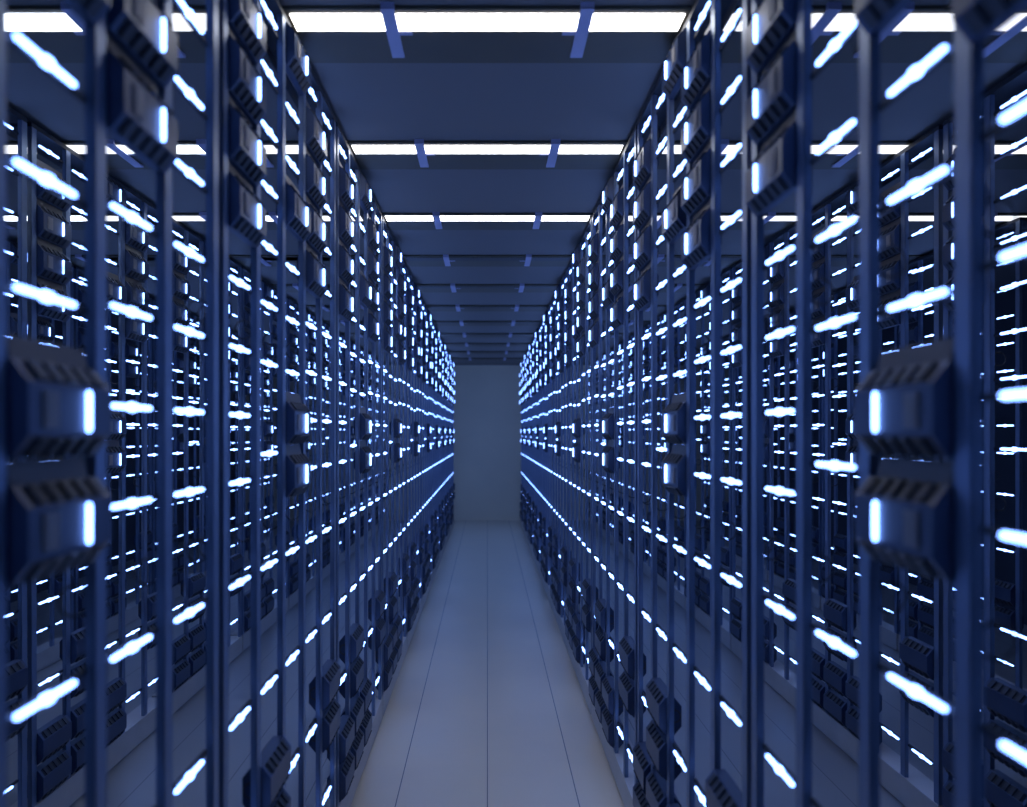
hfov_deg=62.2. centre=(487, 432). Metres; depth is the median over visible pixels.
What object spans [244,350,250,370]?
module
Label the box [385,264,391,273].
vent grille
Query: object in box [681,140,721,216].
module
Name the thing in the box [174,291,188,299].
vent grille
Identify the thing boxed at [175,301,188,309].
vent grille
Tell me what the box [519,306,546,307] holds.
diffuser
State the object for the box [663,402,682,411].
vent grille
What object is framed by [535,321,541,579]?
rack
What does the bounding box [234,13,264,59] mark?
vent grille
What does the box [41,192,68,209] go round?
vent grille
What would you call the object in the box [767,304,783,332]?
module
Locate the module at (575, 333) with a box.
[572,320,579,340]
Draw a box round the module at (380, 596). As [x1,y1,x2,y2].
[368,590,385,621]
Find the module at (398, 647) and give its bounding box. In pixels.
[395,638,401,662]
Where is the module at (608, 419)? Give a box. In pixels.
[602,407,619,439]
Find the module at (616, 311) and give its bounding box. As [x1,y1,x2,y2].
[610,291,629,330]
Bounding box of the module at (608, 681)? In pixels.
[602,676,622,715]
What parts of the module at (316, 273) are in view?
bridge plate, label plate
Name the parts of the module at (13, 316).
bridge plate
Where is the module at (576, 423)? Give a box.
[572,414,584,437]
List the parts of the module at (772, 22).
label plate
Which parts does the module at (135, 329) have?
label plate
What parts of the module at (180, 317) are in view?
bridge plate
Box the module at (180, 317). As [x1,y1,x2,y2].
[173,296,189,326]
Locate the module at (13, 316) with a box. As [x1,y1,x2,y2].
[10,312,17,335]
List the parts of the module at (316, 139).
label plate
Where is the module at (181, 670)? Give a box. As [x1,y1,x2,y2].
[173,659,189,690]
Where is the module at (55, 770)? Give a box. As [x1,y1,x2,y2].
[37,750,71,801]
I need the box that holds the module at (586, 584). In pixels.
[582,578,597,606]
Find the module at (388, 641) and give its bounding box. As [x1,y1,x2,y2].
[376,634,392,664]
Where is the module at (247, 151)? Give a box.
[229,94,265,186]
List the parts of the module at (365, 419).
bridge plate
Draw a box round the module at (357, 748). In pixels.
[350,729,363,769]
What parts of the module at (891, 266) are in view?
label plate, bridge plate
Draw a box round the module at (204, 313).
[204,313,205,335]
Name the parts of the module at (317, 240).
bridge plate, label plate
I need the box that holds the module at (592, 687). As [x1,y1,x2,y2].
[588,676,597,706]
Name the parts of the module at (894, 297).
bridge plate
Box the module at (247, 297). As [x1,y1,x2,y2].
[244,291,250,308]
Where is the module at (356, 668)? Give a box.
[339,656,363,698]
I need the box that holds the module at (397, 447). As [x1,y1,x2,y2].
[390,438,401,462]
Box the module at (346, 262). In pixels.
[339,239,354,284]
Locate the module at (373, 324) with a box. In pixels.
[362,308,378,341]
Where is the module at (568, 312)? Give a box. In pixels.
[565,300,575,324]
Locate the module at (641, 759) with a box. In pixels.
[633,741,650,794]
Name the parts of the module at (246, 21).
label plate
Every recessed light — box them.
[7,2,269,62]
[7,141,61,168]
[7,213,155,229]
[60,139,329,168]
[71,254,198,266]
[173,212,363,229]
[229,255,377,266]
[270,284,395,291]
[282,2,692,62]
[306,305,390,310]
[324,320,403,325]
[342,333,390,336]
[347,139,627,168]
[382,212,592,229]
[402,254,572,266]
[416,284,558,291]
[426,305,548,310]
[434,320,540,325]
[439,333,534,336]
[445,343,529,346]
[448,351,526,353]
[451,358,522,360]
[557,320,650,325]
[560,333,632,336]
[574,305,666,310]
[575,284,704,291]
[590,254,741,266]
[610,212,795,229]
[657,139,913,168]
[721,2,1026,62]
[774,255,924,266]
[815,212,1026,229]
[913,139,1026,168]
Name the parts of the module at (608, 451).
bridge plate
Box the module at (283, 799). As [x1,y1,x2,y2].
[271,788,290,806]
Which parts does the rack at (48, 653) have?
post, rail, kick plate, post, post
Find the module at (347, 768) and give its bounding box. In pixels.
[327,751,354,801]
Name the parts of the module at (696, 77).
label plate, bridge plate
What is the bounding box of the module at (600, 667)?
[595,661,613,694]
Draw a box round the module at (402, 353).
[394,340,405,364]
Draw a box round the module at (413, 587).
[411,583,416,602]
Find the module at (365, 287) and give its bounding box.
[354,270,371,307]
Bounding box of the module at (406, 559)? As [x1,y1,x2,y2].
[399,553,409,575]
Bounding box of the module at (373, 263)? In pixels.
[362,245,378,282]
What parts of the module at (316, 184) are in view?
label plate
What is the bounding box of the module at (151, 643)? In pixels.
[138,619,155,649]
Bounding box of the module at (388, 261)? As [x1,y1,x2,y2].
[384,244,392,274]
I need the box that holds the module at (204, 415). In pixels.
[204,415,205,437]
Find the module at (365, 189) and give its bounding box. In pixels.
[354,173,371,212]
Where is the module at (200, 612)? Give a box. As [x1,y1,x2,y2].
[181,596,205,622]
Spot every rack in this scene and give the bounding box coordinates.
[0,0,218,806]
[7,105,26,806]
[7,122,155,806]
[7,238,73,671]
[10,301,237,602]
[74,266,151,634]
[147,297,205,599]
[152,217,241,712]
[197,0,335,806]
[197,323,237,570]
[230,266,287,651]
[244,369,273,561]
[288,297,315,610]
[311,320,342,579]
[314,122,382,806]
[339,335,354,561]
[360,346,371,545]
[370,216,406,715]
[371,357,384,531]
[394,267,421,650]
[419,298,432,609]
[432,319,439,579]
[440,336,445,560]
[446,348,449,543]
[450,356,453,532]
[521,358,524,530]
[524,348,528,544]
[529,335,534,560]
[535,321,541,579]
[542,298,557,607]
[552,267,575,647]
[567,217,605,713]
[589,357,602,530]
[591,125,660,806]
[602,347,613,545]
[619,335,633,561]
[631,321,662,578]
[637,0,772,806]
[657,298,685,608]
[685,267,741,649]
[704,335,728,550]
[731,219,820,707]
[736,284,1026,624]
[736,342,768,581]
[751,0,1026,806]
[768,308,821,609]
[812,125,953,806]
[821,269,909,650]
[898,217,1026,690]
[943,65,1026,806]
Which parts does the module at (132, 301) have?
bridge plate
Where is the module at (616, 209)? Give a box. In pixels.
[610,184,629,228]
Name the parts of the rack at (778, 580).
post, post, kick plate, post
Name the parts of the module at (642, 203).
label plate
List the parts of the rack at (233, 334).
post, post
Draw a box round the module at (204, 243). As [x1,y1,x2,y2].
[204,243,205,261]
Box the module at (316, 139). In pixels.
[297,100,326,165]
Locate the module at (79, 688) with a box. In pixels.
[60,659,84,698]
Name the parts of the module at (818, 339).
bridge plate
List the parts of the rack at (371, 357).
post, post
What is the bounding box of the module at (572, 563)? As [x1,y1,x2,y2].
[568,558,579,581]
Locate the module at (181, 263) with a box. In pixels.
[173,242,189,274]
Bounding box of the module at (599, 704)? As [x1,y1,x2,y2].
[595,690,605,723]
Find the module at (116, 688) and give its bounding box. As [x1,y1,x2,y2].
[107,678,126,713]
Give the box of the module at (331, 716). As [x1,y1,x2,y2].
[309,698,340,752]
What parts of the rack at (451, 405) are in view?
post, post, post, post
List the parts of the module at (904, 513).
label plate, bridge plate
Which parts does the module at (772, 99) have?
label plate, bridge plate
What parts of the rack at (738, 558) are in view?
post, kick plate, post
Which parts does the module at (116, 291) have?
label plate, bridge plate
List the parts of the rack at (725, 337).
post, kick plate, post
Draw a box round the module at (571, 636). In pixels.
[568,627,574,648]
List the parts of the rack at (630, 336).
post, kick plate, post, post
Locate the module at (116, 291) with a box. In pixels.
[107,271,126,305]
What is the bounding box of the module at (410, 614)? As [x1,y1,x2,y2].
[403,610,413,631]
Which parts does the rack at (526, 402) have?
post, post, kick plate, post, post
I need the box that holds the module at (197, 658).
[189,648,205,677]
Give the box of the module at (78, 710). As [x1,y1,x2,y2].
[71,698,84,739]
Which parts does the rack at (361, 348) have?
post, post, kick plate, post, post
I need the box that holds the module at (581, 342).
[577,331,589,357]
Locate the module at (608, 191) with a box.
[602,175,619,213]
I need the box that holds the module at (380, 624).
[368,617,385,649]
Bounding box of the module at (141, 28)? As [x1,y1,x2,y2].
[107,0,177,87]
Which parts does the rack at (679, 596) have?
post, post, rail, kick plate, post, post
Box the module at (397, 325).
[390,314,401,339]
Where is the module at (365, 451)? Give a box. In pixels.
[354,440,371,473]
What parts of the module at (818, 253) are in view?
bridge plate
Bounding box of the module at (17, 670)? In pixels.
[7,659,27,700]
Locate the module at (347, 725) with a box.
[327,715,354,764]
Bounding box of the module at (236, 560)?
[230,553,242,575]
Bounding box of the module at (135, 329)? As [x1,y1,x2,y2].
[125,315,148,341]
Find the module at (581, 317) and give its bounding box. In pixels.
[577,305,589,332]
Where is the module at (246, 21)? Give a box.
[229,0,265,63]
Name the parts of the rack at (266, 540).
post, post, kick plate, post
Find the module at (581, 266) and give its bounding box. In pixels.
[577,254,589,283]
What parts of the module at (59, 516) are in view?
bridge plate, label plate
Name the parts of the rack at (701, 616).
post, post, kick plate, post, rail, post, post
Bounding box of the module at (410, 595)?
[403,590,413,611]
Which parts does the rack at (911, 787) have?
post, post, kick plate, rail, post, post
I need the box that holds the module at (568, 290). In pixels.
[565,278,575,303]
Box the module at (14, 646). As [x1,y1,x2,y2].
[10,641,17,660]
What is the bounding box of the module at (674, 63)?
[662,27,695,98]
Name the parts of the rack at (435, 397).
post, post, post, post, kick plate, post, post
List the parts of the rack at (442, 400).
post, post, post, kick plate, post, post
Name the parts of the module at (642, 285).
label plate, bridge plate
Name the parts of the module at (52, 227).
bridge plate, label plate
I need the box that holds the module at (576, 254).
[572,244,584,269]
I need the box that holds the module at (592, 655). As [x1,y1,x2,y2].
[588,648,602,678]
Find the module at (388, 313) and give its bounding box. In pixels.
[384,298,392,326]
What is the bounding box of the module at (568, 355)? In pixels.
[565,344,575,367]
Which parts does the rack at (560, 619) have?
post, post, post, kick plate, post, rail, post, post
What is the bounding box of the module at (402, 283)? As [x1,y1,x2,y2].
[394,271,405,296]
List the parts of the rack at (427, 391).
post, rail, post, kick plate, post, post, post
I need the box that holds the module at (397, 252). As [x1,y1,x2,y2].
[390,243,401,268]
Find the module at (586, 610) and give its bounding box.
[582,603,597,632]
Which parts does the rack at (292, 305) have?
post, post, rail, kick plate, post, post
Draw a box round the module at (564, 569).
[561,566,571,586]
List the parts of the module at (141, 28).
label plate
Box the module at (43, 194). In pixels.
[37,159,71,211]
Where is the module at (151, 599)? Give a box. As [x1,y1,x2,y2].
[138,592,155,621]
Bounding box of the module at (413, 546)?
[407,542,416,561]
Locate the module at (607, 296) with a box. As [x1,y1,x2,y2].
[602,276,613,308]
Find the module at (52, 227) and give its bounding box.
[37,198,71,247]
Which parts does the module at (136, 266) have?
bridge plate, label plate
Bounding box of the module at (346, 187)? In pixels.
[339,161,354,211]
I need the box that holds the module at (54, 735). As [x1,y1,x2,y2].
[37,715,71,764]
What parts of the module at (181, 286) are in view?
bridge plate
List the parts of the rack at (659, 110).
post, post, post, rail, post, post, post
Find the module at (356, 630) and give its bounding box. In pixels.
[339,623,363,663]
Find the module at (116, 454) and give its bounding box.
[107,440,126,472]
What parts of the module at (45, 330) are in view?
bridge plate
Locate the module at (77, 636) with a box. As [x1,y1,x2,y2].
[60,626,84,663]
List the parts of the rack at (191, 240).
post, rail, kick plate, post, post, post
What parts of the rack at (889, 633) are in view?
post, post, kick plate, rail, post, post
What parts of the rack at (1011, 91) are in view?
post, rail, post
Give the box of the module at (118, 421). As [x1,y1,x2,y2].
[108,409,126,439]
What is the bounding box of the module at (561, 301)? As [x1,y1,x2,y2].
[558,293,566,314]
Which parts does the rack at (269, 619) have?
post, rail, kick plate, post, post, post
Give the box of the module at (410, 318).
[403,307,413,329]
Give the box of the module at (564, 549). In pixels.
[561,546,571,566]
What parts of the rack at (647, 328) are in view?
post, kick plate, post, rail, post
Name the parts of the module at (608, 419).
bridge plate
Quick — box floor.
[7,520,1026,806]
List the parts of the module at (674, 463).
label plate, bridge plate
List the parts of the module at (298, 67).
label plate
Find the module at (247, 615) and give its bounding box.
[244,609,250,631]
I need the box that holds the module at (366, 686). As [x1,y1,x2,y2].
[360,678,371,714]
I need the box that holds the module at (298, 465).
[276,444,310,497]
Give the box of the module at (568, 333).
[565,322,574,346]
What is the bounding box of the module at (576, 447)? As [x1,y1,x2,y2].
[572,438,584,462]
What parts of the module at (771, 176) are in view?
label plate, bridge plate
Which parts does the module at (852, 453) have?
bridge plate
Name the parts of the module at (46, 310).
bridge plate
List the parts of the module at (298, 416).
bridge plate, label plate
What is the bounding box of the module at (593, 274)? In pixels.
[588,259,603,291]
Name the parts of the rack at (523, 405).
post, post, post, post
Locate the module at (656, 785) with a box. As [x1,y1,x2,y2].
[646,769,680,806]
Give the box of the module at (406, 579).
[399,574,409,596]
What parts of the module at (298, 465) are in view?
bridge plate, label plate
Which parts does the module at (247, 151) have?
bridge plate, label plate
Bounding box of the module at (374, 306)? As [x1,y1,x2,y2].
[368,277,378,312]
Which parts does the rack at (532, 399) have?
post, post, post, kick plate, post, post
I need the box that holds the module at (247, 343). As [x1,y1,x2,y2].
[244,327,250,349]
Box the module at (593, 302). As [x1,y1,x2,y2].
[588,288,603,319]
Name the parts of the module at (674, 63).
label plate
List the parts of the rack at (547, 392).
post, post, post, kick plate, post, rail, post, post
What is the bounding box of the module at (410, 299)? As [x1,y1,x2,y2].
[403,286,413,309]
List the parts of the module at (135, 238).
label plate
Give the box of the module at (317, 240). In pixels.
[306,195,326,253]
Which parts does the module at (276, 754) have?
ring handle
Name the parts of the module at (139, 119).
bridge plate, label plate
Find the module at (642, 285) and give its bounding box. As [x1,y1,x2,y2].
[633,261,658,310]
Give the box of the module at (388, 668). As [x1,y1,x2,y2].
[376,660,392,690]
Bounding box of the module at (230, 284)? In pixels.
[229,282,231,295]
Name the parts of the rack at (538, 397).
post, post, post, kick plate, post, post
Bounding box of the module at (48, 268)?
[37,237,71,284]
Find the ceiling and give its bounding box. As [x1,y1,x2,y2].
[7,0,1026,364]
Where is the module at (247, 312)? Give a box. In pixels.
[244,306,250,329]
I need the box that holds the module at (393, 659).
[389,648,396,673]
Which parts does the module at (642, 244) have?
label plate, bridge plate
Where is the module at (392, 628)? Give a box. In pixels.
[389,624,396,650]
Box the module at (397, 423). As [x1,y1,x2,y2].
[390,414,401,437]
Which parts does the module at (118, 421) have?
bridge plate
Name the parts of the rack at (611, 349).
post, kick plate, post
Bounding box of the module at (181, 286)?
[173,269,189,300]
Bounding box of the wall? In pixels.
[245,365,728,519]
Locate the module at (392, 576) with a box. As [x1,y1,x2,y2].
[384,572,396,598]
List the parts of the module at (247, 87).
bridge plate, label plate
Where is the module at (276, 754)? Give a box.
[242,736,290,806]
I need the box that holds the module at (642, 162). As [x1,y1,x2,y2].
[633,133,658,190]
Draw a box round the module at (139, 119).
[107,33,177,173]
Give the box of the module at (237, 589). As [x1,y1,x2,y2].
[230,574,242,596]
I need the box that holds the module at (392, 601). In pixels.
[384,596,396,622]
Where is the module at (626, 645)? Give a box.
[619,636,645,679]
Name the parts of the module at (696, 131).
label plate, bridge plate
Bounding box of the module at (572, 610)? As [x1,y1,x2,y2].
[568,605,579,626]
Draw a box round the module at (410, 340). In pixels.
[403,328,413,350]
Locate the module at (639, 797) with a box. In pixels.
[633,781,648,806]
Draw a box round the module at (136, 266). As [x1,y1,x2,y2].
[125,244,148,282]
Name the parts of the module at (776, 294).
bridge plate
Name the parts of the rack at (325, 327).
post, rail, post, kick plate, post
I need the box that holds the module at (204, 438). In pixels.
[204,438,205,462]
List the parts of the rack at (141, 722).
post, post, rail, kick plate, post, post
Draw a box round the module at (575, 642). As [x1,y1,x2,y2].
[572,637,584,663]
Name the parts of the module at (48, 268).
bridge plate, label plate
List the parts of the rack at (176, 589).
post, rail, post, kick plate, post, post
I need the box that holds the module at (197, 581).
[181,572,205,598]
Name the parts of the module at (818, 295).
bridge plate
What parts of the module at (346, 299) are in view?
bridge plate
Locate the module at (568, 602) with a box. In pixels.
[565,598,575,617]
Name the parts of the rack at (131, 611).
post, post, rail, post, kick plate, post, post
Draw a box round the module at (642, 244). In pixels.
[633,219,658,270]
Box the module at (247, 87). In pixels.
[229,26,265,124]
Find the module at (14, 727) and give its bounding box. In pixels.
[7,698,27,740]
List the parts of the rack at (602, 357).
post, kick plate, post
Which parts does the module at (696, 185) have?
label plate, bridge plate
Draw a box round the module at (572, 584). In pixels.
[568,580,579,603]
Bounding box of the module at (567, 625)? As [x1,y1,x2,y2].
[565,619,570,638]
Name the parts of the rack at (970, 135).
post, post, post, post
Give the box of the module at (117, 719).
[107,708,126,745]
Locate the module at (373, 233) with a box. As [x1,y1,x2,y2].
[362,214,378,252]
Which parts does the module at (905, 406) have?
label plate, bridge plate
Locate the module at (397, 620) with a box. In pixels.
[389,615,401,638]
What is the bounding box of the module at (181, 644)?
[173,634,189,664]
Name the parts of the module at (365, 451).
bridge plate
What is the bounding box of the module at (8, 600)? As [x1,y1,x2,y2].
[7,596,10,612]
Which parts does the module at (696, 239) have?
label plate, bridge plate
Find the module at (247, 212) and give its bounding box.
[229,162,265,247]
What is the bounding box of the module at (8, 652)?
[7,648,10,662]
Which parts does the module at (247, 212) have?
bridge plate, label plate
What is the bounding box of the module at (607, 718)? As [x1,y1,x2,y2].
[602,707,622,747]
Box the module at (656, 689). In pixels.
[646,678,680,734]
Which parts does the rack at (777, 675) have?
post, kick plate, post, rail, post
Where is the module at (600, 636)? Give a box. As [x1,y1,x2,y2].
[595,627,613,661]
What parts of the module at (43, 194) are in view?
bridge plate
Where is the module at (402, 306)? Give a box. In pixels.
[394,294,405,319]
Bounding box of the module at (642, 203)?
[633,176,658,230]
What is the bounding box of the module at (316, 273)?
[297,243,326,298]
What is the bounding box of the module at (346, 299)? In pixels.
[339,277,354,321]
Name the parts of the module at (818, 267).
label plate, bridge plate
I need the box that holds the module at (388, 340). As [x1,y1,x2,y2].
[384,325,392,353]
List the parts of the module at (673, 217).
label plate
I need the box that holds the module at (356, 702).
[341,695,363,735]
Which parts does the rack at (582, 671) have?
post, post, kick plate, post, post, rail, post, post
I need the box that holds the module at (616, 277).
[610,255,629,296]
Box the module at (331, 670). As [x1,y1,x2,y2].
[309,659,340,710]
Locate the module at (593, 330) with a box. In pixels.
[588,317,603,347]
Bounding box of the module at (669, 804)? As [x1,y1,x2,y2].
[666,803,679,806]
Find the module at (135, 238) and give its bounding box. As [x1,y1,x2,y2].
[125,222,148,252]
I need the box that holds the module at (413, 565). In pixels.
[407,561,416,580]
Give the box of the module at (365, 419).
[354,407,371,439]
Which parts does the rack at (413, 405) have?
post, rail, post, kick plate, post, post, post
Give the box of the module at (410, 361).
[403,349,413,370]
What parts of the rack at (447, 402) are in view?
post, post, post, post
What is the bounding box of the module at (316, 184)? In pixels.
[297,148,326,209]
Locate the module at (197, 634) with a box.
[189,624,205,652]
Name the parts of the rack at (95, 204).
post, post, post, post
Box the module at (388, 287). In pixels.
[384,271,392,300]
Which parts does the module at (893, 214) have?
bridge plate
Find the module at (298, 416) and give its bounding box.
[276,392,310,443]
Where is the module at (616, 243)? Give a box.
[610,220,629,262]
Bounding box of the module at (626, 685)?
[619,671,645,716]
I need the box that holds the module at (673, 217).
[662,182,685,243]
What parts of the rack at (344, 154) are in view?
post, post, kick plate, rail, post, post, post, post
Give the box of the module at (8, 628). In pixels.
[7,625,10,642]
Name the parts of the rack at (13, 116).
rail, post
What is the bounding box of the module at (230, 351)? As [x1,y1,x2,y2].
[229,349,231,363]
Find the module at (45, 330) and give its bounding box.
[37,316,54,341]
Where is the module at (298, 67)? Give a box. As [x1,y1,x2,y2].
[276,22,310,94]
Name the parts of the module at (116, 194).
label plate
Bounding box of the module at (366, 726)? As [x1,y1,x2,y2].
[360,709,371,746]
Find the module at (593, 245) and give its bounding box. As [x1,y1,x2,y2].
[588,230,603,263]
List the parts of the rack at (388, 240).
post, post, rail, post, kick plate, post, post, post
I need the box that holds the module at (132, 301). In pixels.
[125,275,148,312]
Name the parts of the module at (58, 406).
bridge plate, label plate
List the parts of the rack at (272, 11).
post, post, post, post, rail, post, post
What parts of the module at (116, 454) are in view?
label plate, bridge plate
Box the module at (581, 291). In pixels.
[577,280,589,308]
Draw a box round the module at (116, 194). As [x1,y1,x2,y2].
[107,177,126,208]
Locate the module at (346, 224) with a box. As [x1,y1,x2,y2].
[339,200,354,247]
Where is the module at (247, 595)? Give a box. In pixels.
[244,590,250,611]
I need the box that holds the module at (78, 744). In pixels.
[71,732,84,774]
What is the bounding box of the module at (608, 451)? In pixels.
[602,440,619,473]
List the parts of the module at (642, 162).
label plate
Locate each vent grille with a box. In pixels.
[7,661,24,675]
[7,686,24,700]
[7,700,22,711]
[7,725,24,740]
[20,359,104,387]
[20,437,104,458]
[20,544,104,583]
[21,477,104,505]
[37,320,53,327]
[37,335,53,341]
[41,168,68,186]
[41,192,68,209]
[41,207,68,223]
[41,231,68,245]
[41,245,68,260]
[41,270,68,283]
[41,284,68,297]
[41,309,68,320]
[41,717,68,738]
[41,752,68,775]
[41,775,68,799]
[42,739,69,761]
[74,663,84,671]
[74,688,84,696]
[74,703,84,715]
[74,728,84,737]
[74,737,84,749]
[75,630,84,639]
[75,654,84,661]
[75,762,84,771]
[107,177,124,190]
[107,196,124,207]
[107,277,124,287]
[107,296,124,305]
[107,446,124,452]
[107,467,124,472]
[107,679,124,695]
[107,700,123,713]
[107,710,124,727]
[107,729,124,745]
[108,434,124,439]
[111,413,124,418]
[116,17,173,82]
[116,117,173,169]
[117,56,173,116]
[128,239,146,251]
[128,250,146,262]
[128,270,146,281]
[128,282,146,292]
[128,301,146,311]
[128,333,146,341]
[150,0,173,29]
[174,264,188,273]
[174,274,188,283]
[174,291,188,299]
[174,318,188,326]
[174,346,188,352]
[174,636,188,646]
[174,661,188,672]
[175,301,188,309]
[175,652,188,663]
[175,677,188,689]
[191,572,203,581]
[191,588,204,597]
[191,596,202,603]
[191,612,204,621]
[191,625,204,635]
[191,640,204,651]
[191,649,204,660]
[191,665,203,676]
[232,554,242,560]
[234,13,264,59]
[234,81,264,121]
[234,107,264,145]
[234,149,264,183]
[234,175,264,206]
[234,217,264,245]
[235,40,264,83]
[252,0,264,21]
[265,739,289,773]
[269,773,289,806]
[274,791,289,806]
[289,435,309,443]
[290,58,309,91]
[290,185,309,208]
[290,217,309,239]
[290,401,309,411]
[290,453,309,463]
[290,485,309,496]
[291,26,309,60]
[309,138,325,163]
[309,156,325,179]
[309,186,325,207]
[309,204,325,224]
[309,233,326,252]
[309,251,325,269]
[309,281,325,297]
[310,108,326,135]
[325,661,339,681]
[325,686,339,708]
[325,700,339,722]
[326,725,339,749]
[342,192,353,209]
[342,231,353,246]
[342,270,353,283]
[342,284,353,297]
[342,309,353,320]
[342,717,353,737]
[342,752,353,775]
[352,657,363,674]
[352,696,363,715]
[353,625,363,639]
[353,729,363,749]
[362,195,371,210]
[362,296,371,306]
[362,413,371,418]
[362,434,371,439]
[362,446,371,452]
[362,467,371,473]
[362,679,371,695]
[362,710,371,727]
[370,239,378,251]
[370,270,378,281]
[370,301,378,311]
[370,333,378,341]
[377,591,384,601]
[377,618,384,629]
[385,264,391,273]
[385,291,391,299]
[385,318,391,326]
[385,346,391,352]
[385,635,391,646]
[385,660,391,672]
[391,572,396,581]
[391,596,396,605]
[391,625,396,635]
[391,649,396,660]
[395,259,401,267]
[395,638,401,648]
[396,616,401,624]
[569,627,573,636]
[572,637,578,646]
[573,260,578,268]
[573,614,578,623]
[577,274,583,282]
[577,300,582,307]
[582,579,588,588]
[582,604,588,614]
[589,252,596,262]
[589,281,596,290]
[589,310,596,319]
[589,340,596,347]
[589,649,596,661]
[589,676,596,689]
[595,599,603,611]
[595,628,603,641]
[595,662,603,676]
[595,690,603,706]
[602,197,611,212]
[602,297,611,307]
[602,413,611,418]
[602,434,611,439]
[602,446,611,451]
[602,466,611,472]
[602,677,611,693]
[602,708,611,725]
[610,212,620,226]
[610,248,620,261]
[610,283,620,295]
[610,319,620,329]
[619,637,631,654]
[619,672,631,691]
[633,141,646,162]
[633,167,647,188]
[633,183,646,202]
[633,210,647,228]
[633,226,647,243]
[633,296,647,309]
[633,744,647,768]
[633,770,645,794]
[634,253,647,269]
[634,269,647,284]
[646,749,662,776]
[647,680,663,703]
[647,707,663,732]
[647,722,663,748]
[647,772,663,802]
[663,64,682,96]
[663,188,680,211]
[663,220,682,242]
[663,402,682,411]
[663,435,682,443]
[663,453,682,462]
[663,484,682,495]
[682,71,706,106]
[682,93,704,126]
[682,129,705,160]
[682,151,705,180]
[682,188,705,214]
[682,247,706,268]
[683,210,706,234]
[731,296,740,302]
[731,318,740,323]
[731,340,740,345]
[731,362,740,367]
[731,598,740,606]
[731,619,740,627]
[748,15,788,68]
[748,46,788,96]
[748,95,788,141]
[748,126,788,168]
[748,176,788,213]
[768,274,781,282]
[768,283,781,292]
[768,300,781,307]
[768,325,781,332]
[769,309,780,316]
[769,351,781,357]
[784,579,795,588]
[784,596,795,604]
[784,621,795,629]
[785,604,795,611]
[812,252,821,261]
[812,263,821,270]
[812,281,821,289]
[812,292,822,298]
[812,311,822,318]
[812,321,821,327]
[812,340,821,346]
[812,651,821,661]
[812,678,821,689]
[825,599,843,611]
[825,618,843,630]
[825,647,843,660]
[825,662,843,676]
[825,681,843,695]
[825,690,843,706]
[827,628,843,638]
[847,182,858,192]
[847,201,858,212]
[847,280,858,288]
[847,299,858,307]
[847,434,856,439]
[847,446,858,451]
[847,677,858,689]
[847,697,858,707]
[847,708,858,720]
[860,361,939,388]
[860,437,939,457]
[860,476,940,502]
[860,541,940,578]
[880,189,895,201]
[880,212,896,225]
[880,225,896,236]
[880,249,896,259]
[880,261,896,270]
[880,283,896,294]
[880,297,896,305]
[880,319,896,328]
[902,637,929,654]
[902,660,929,678]
[902,695,928,714]
[904,672,929,688]
[919,580,933,588]
[919,606,933,614]
[919,620,933,628]
[919,627,933,636]
[945,155,953,163]
[945,178,953,188]
[945,219,953,228]
[945,236,953,244]
[945,261,953,269]
[945,277,953,284]
[945,302,953,310]
[945,744,953,754]
[945,782,953,794]
[946,196,953,203]
[987,679,1026,703]
[987,707,1025,732]
[987,749,1025,777]
[989,721,1026,744]
[995,580,1011,588]
[995,597,1011,605]
[995,605,1011,614]
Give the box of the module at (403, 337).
[399,317,405,341]
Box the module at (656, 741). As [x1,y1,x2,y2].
[646,719,680,779]
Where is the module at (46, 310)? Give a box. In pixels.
[37,276,71,321]
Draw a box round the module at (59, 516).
[7,457,110,586]
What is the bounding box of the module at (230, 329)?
[229,325,231,340]
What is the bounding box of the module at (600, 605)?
[595,599,613,631]
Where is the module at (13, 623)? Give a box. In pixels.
[10,618,17,641]
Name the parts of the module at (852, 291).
bridge plate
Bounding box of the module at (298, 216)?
[276,175,310,241]
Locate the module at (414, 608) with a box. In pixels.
[411,603,416,620]
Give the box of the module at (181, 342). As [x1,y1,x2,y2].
[173,324,189,353]
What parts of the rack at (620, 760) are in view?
post, post, post, kick plate, post, rail, post, post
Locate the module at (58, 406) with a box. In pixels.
[7,334,110,458]
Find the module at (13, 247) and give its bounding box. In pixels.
[10,243,17,264]
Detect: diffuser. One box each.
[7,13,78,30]
[7,13,80,30]
[7,145,17,153]
[7,216,84,220]
[7,216,140,220]
[8,13,205,30]
[66,145,203,153]
[71,257,116,260]
[83,257,191,260]
[117,145,205,153]
[119,145,297,153]
[173,216,272,220]
[230,257,329,260]
[262,257,296,260]
[262,257,377,260]
[267,216,362,220]
[290,13,385,30]
[352,145,416,153]
[385,216,433,220]
[395,13,579,30]
[405,257,443,260]
[418,286,450,287]
[424,145,550,153]
[428,306,455,307]
[440,216,534,220]
[449,257,525,260]
[455,286,519,287]
[460,306,514,307]
[463,322,511,322]
[466,334,508,334]
[468,344,506,344]
[470,352,504,352]
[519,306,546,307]
[524,286,556,287]
[531,257,569,260]
[541,216,589,220]
[558,145,622,153]
[589,13,684,30]
[628,216,660,220]
[658,145,680,153]
[661,257,710,260]
[721,145,741,153]
[721,216,766,220]
[721,257,741,260]
[723,13,822,30]
[769,216,795,220]
[812,145,857,153]
[824,13,856,30]
[831,216,857,220]
[831,257,858,260]
[858,145,908,153]
[893,13,1026,30]
[909,216,933,220]
[909,257,919,260]
[953,145,1010,153]
[995,216,1026,220]
[1011,145,1026,153]
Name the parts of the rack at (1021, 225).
post, post, kick plate, rail, post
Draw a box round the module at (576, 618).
[572,614,584,640]
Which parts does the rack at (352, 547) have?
post, kick plate, post, post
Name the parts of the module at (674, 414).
label plate, bridge plate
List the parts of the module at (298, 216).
bridge plate, label plate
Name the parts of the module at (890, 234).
label plate, bridge plate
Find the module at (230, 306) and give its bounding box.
[229,302,231,318]
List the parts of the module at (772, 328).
bridge plate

